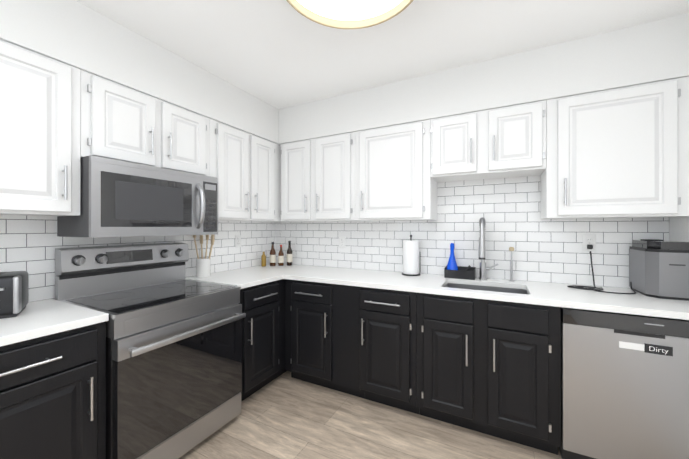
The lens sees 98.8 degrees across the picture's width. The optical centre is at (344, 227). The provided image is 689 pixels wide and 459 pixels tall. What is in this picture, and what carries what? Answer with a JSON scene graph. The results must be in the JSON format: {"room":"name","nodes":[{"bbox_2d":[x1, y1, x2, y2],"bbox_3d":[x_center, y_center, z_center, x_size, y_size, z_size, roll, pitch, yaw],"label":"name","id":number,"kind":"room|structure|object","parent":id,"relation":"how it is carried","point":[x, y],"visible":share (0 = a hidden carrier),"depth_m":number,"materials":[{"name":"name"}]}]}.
{"room":"kitchen","nodes":[
{"label":"kitchen","id":0,"kind":"room"},
{"bbox_2d":[178,371,561,458],"bbox_3d":[-0.332,1.374,0.761,3.460,0.100,4.440,0,0,28],"label":"floor","id":1,"kind":"structure","parent":0,"point":[285,415],"depth_m":1.89,"materials":[{"name":"brown wood"}]},
{"bbox_2d":[0,321,105,458],"bbox_3d":[-1.511,0.883,1.249,0.662,0.883,0.615,0,0,28],"label":"base cabinet","id":2,"kind":"object","parent":1,"relation":"on","point":[52,396],"visible":0.98,"depth_m":1.22,"materials":[{"name":"black wood"}]},
{"bbox_2d":[0,299,108,346],"bbox_3d":[-1.526,0.422,1.258,0.627,0.035,0.616,0,0,28],"label":"countertop","id":3,"kind":"structure","parent":2,"relation":"on","point":[37,319],"depth_m":1.29,"materials":[{"name":"white stone"}]},
{"bbox_2d":[0,271,28,318],"bbox_3d":[-1.654,0.309,1.307,0.326,0.188,0.240,0,0,-38],"label":"toaster","id":4,"kind":"object","parent":3,"relation":"on","point":[14,293],"visible":1,"depth_m":1.32,"materials":[{"name":"grey metal"}]},
{"bbox_2d":[55,242,245,458],"bbox_3d":[-1.142,0.723,1.838,0.728,1.205,0.756,0,0,28],"label":"range","id":5,"kind":"object","parent":1,"relation":"on","point":[173,363],"visible":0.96,"depth_m":1.68,"materials":[{"name":"grey metal"}]},
{"bbox_2d":[238,279,286,401],"bbox_3d":[-0.752,0.885,2.706,0.662,0.883,1.131,0,0,28],"label":"base cabinet","id":6,"kind":"object","parent":1,"relation":"on","point":[263,339],"visible":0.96,"depth_m":2.30,"materials":[{"name":"black wood"}]},
{"bbox_2d":[185,217,688,319],"bbox_3d":[0.377,0.285,2.116,3.209,0.719,1.128,0,0,28],"label":"countertop","id":7,"kind":"structure","parent":6,"relation":"on","point":[482,286],"depth_m":2.12,"materials":[{"name":"white stone"}]},
{"bbox_2d":[193,235,213,276],"bbox_3d":[-1.155,0.211,2.444,0.185,0.389,0.139,0,0,28],"label":"utensil crock","id":8,"kind":"object","parent":7,"relation":"on","point":[203,267],"visible":0.94,"depth_m":2.41,"materials":[{"name":"white ceramic"}]},
{"bbox_2d":[261,250,265,266],"bbox_3d":[-0.839,0.321,3.067,0.050,0.170,0.050,0,0,28],"label":"bottle","id":9,"kind":"object","parent":7,"relation":"on","point":[263,260],"visible":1,"depth_m":3.05,"materials":[{"name":"gold glass"}]},
{"bbox_2d":[270,242,275,265],"bbox_3d":[-0.755,0.281,3.108,0.063,0.250,0.063,0,0,28],"label":"bottle","id":10,"kind":"object","parent":7,"relation":"on","point":[272,257],"visible":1,"depth_m":3.08,"materials":[{"name":"orange glass"}]},
{"bbox_2d":[278,245,283,265],"bbox_3d":[-0.672,0.296,3.127,0.057,0.220,0.057,0,0,28],"label":"bottle","id":11,"kind":"object","parent":7,"relation":"on","point":[280,258],"visible":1,"depth_m":3.11,"materials":[{"name":"orange glass"}]},
{"bbox_2d":[287,241,291,265],"bbox_3d":[-0.585,0.276,3.144,0.061,0.260,0.061,0,0,28],"label":"bottle","id":12,"kind":"object","parent":7,"relation":"on","point":[289,256],"visible":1,"depth_m":3.12,"materials":[{"name":"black glass"}]},
{"bbox_2d":[402,235,419,275],"bbox_3d":[0.568,0.234,2.520,0.158,0.341,0.156,0,0,28],"label":"paper towel holder","id":13,"kind":"object","parent":7,"relation":"on","point":[410,257],"visible":1,"depth_m":2.46,"materials":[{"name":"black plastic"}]},
{"bbox_2d":[444,243,475,279],"bbox_3d":[0.925,0.267,2.365,0.223,0.276,0.105,0,0,28],"label":"sink caddy","id":14,"kind":"object","parent":7,"relation":"on","point":[452,269],"visible":1,"depth_m":2.35,"materials":[{"name":"black plastic"}]},
{"bbox_2d":[446,243,457,269],"bbox_3d":[0.873,0.264,2.392,0.095,0.272,0.095,0,0,28],"label":"soap bottle","id":15,"kind":"object","parent":14,"relation":"on","point":[452,265],"depth_m":2.37,"materials":[{"name":"blue plastic"}]},
{"bbox_2d":[445,283,527,293],"bbox_3d":[0.969,0.543,2.052,0.545,0.204,0.380,0,0,28],"label":"sink","id":16,"kind":"object","parent":7,"relation":"in","point":[474,286],"depth_m":2.20,"materials":[{"name":"silver metal"}]},
{"bbox_2d":[478,217,498,279],"bbox_3d":[1.079,0.166,2.217,0.138,0.480,0.205,0,0,28],"label":"faucet","id":17,"kind":"object","parent":7,"relation":"on","point":[482,222],"depth_m":2.17,"materials":[{"name":"silver metal"}]},
{"bbox_2d":[508,247,514,281],"bbox_3d":[1.250,0.276,2.207,0.041,0.257,0.067,0,0,28],"label":"soap pump","id":18,"kind":"object","parent":7,"relation":"on","point":[511,249],"visible":1,"depth_m":2.21,"materials":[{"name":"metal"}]},
{"bbox_2d":[567,251,635,293],"bbox_3d":[1.657,0.284,1.915,0.341,0.241,0.232,0,0,28],"label":"power cord","id":19,"kind":"object","parent":7,"relation":"on","point":[587,287],"visible":0.98,"depth_m":1.94,"materials":[{"name":"black plastic"}]},
{"bbox_2d":[629,239,688,300],"bbox_3d":[1.892,0.241,1.776,0.188,0.327,0.286,0,0,28],"label":"ice maker","id":20,"kind":"object","parent":7,"relation":"on","point":[658,268],"visible":0.92,"depth_m":1.67,"materials":[{"name":"black plastic"}]},
{"bbox_2d":[285,279,364,398],"bbox_3d":[-0.071,0.885,2.611,0.705,0.883,0.662,0,0,28],"label":"base cabinet","id":21,"kind":"object","parent":1,"relation":"on","point":[322,334],"visible":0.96,"depth_m":2.34,"materials":[{"name":"black wood"}]},
{"bbox_2d":[360,287,419,413],"bbox_3d":[0.429,0.884,2.351,0.419,0.883,0.662,0,0,28],"label":"base cabinet","id":22,"kind":"object","parent":1,"relation":"on","point":[388,347],"visible":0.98,"depth_m":2.09,"materials":[{"name":"black wood"}]},
{"bbox_2d":[417,293,560,454],"bbox_3d":[0.972,0.884,2.067,0.802,0.883,0.662,0,0,28],"label":"base cabinet","id":23,"kind":"object","parent":1,"relation":"on","point":[490,367],"visible":0.96,"depth_m":1.78,"materials":[{"name":"black wood"}]},
{"bbox_2d":[559,307,688,458],"bbox_3d":[1.594,0.884,1.734,0.597,0.881,0.594,0,0,28],"label":"dishwasher","id":24,"kind":"object","parent":1,"relation":"on","point":[624,386],"visible":0.94,"depth_m":1.50,"materials":[{"name":"grey metal"}]},
{"bbox_2d":[76,0,688,108],"bbox_3d":[-0.332,-1.226,0.764,3.460,0.100,4.440,0,0,28],"label":"ceiling","id":25,"kind":"structure","parent":0,"point":[279,54],"depth_m":1.81,"materials":[{"name":"white paint"}]},
{"bbox_2d":[0,0,279,143],"bbox_3d":[-1.462,-1.004,1.736,0.318,0.342,2.880,0,0,28],"label":"soffit","id":26,"kind":"structure","parent":25,"relation":"attached to","point":[77,34],"depth_m":1.74,"materials":[{"name":"white paint"}]},
{"bbox_2d":[286,0,412,28],"bbox_3d":[0.025,-1.112,1.254,0.652,0.125,0.652,0,0,28],"label":"ceiling lamp","id":27,"kind":"object","parent":25,"relation":"attached to","point":[348,14],"visible":1,"depth_m":1.47,"materials":[{"name":"white glass"}]},
{"bbox_2d":[279,13,688,144],"bbox_3d":[0.565,-1.003,2.485,3.220,0.342,0.318,0,0,28],"label":"soffit","id":28,"kind":"structure","parent":25,"relation":"attached to","point":[658,50],"depth_m":2.00,"materials":[{"name":"white paint"}]},
{"bbox_2d":[669,216,688,241],"bbox_3d":[1.149,0.073,-0.009,0.120,2.500,4.440,0,0,28],"label":"wall","id":29,"kind":"structure","parent":0,"point":[678,228],"depth_m":1.77,"materials":[{"name":"white paint"}]},
{"bbox_3d":[0.666,0.076,2.678,3.220,2.500,0.120,0,0,28],"label":"wall","id":30,"kind":"structure","parent":0,"visible":0},
{"bbox_2d":[281,132,361,221],"bbox_3d":[-0.216,-0.445,2.860,0.829,0.769,0.357,0,0,28],"label":"upper cabinet","id":31,"kind":"object","parent":30,"relation":"attached to","point":[318,179],"visible":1,"depth_m":2.71,"materials":[{"name":"white wood"}]},
{"bbox_2d":[356,119,436,220],"bbox_3d":[0.434,-0.446,2.522,0.633,0.769,0.357,0,0,28],"label":"upper cabinet","id":32,"kind":"object","parent":30,"relation":"attached to","point":[395,181],"visible":1,"depth_m":2.38,"materials":[{"name":"white wood"}]},
{"bbox_2d":[275,175,668,287],"bbox_3d":[0.639,-0.194,2.621,3.213,1.271,0.006,0,0,28],"label":"tile backsplash","id":33,"kind":"structure","parent":30,"relation":"attached to","point":[545,250],"depth_m":2.34,"materials":[{"name":"white tile"}]},
{"bbox_2d":[339,237,345,247],"bbox_3d":[-0.023,0.151,2.956,0.072,0.116,0.010,0,0,28],"label":"electrical outlet","id":34,"kind":"object","parent":33,"relation":"attached to","point":[342,242],"visible":1,"depth_m":2.95,"materials":[{"name":"white plastic"}]},
{"bbox_2d":[583,235,595,251],"bbox_3d":[1.698,0.110,2.044,0.072,0.116,0.036,0,0,28],"label":"electrical outlet","id":35,"kind":"object","parent":33,"relation":"attached to","point":[589,242],"visible":1,"depth_m":2.05,"materials":[{"name":"white plastic"}]},
{"bbox_2d":[431,100,545,181],"bbox_3d":[1.044,-0.607,2.204,0.739,0.446,0.357,0,0,28],"label":"upper cabinet","id":36,"kind":"object","parent":30,"relation":"attached to","point":[505,142],"visible":1,"depth_m":2.08,"materials":[{"name":"white wood"}]},
{"bbox_2d":[541,76,688,218],"bbox_3d":[1.675,-0.446,1.875,0.681,0.769,0.357,0,0,28],"label":"upper cabinet","id":37,"kind":"object","parent":30,"relation":"attached to","point":[622,152],"visible":1,"depth_m":1.75,"materials":[{"name":"white wood"}]},
{"bbox_3d":[-1.813,0.075,1.534,0.120,2.500,4.440,0,0,28],"label":"wall","id":38,"kind":"structure","parent":0,"visible":0},
{"bbox_2d":[0,39,80,215],"bbox_3d":[-1.642,-0.447,1.329,0.357,0.769,0.633,0,0,28],"label":"upper cabinet","id":39,"kind":"object","parent":38,"relation":"attached to","point":[40,97],"visible":1,"depth_m":1.40,"materials":[{"name":"white wood"}]},
{"bbox_2d":[0,215,274,301],"bbox_3d":[-1.481,-0.195,2.035,0.006,1.271,2.994,0,0,28],"label":"tile backsplash","id":40,"kind":"structure","parent":38,"relation":"attached to","point":[29,244],"depth_m":1.79,"materials":[{"name":"white tile"}]},
{"bbox_2d":[235,235,240,246],"bbox_3d":[-1.033,0.136,2.874,0.010,0.116,0.072,0,0,28],"label":"electrical outlet","id":41,"kind":"object","parent":40,"relation":"attached to","point":[237,240],"visible":1,"depth_m":2.87,"materials":[{"name":"white plastic"}]},
{"bbox_2d":[80,70,208,175],"bbox_3d":[-1.315,-0.603,1.958,0.357,0.456,0.780,0,0,28],"label":"upper cabinet","id":42,"kind":"object","parent":38,"relation":"attached to","point":[121,122],"visible":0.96,"depth_m":1.79,"materials":[{"name":"white wood"}]},
{"bbox_2d":[57,155,217,237],"bbox_3d":[-1.267,-0.158,1.932,0.463,0.423,0.772,0,0,28],"label":"microwave","id":43,"kind":"object","parent":42,"relation":"attached to","point":[119,198],"visible":0.98,"depth_m":1.71,"materials":[{"name":"grey metal"}]},
{"bbox_2d":[209,118,291,221],"bbox_3d":[-0.880,-0.445,2.791,0.357,0.769,1.095,0,0,28],"label":"upper cabinet","id":44,"kind":"object","parent":38,"relation":"attached to","point":[245,169],"visible":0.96,"depth_m":2.53,"materials":[{"name":"white wood"}]}
]}

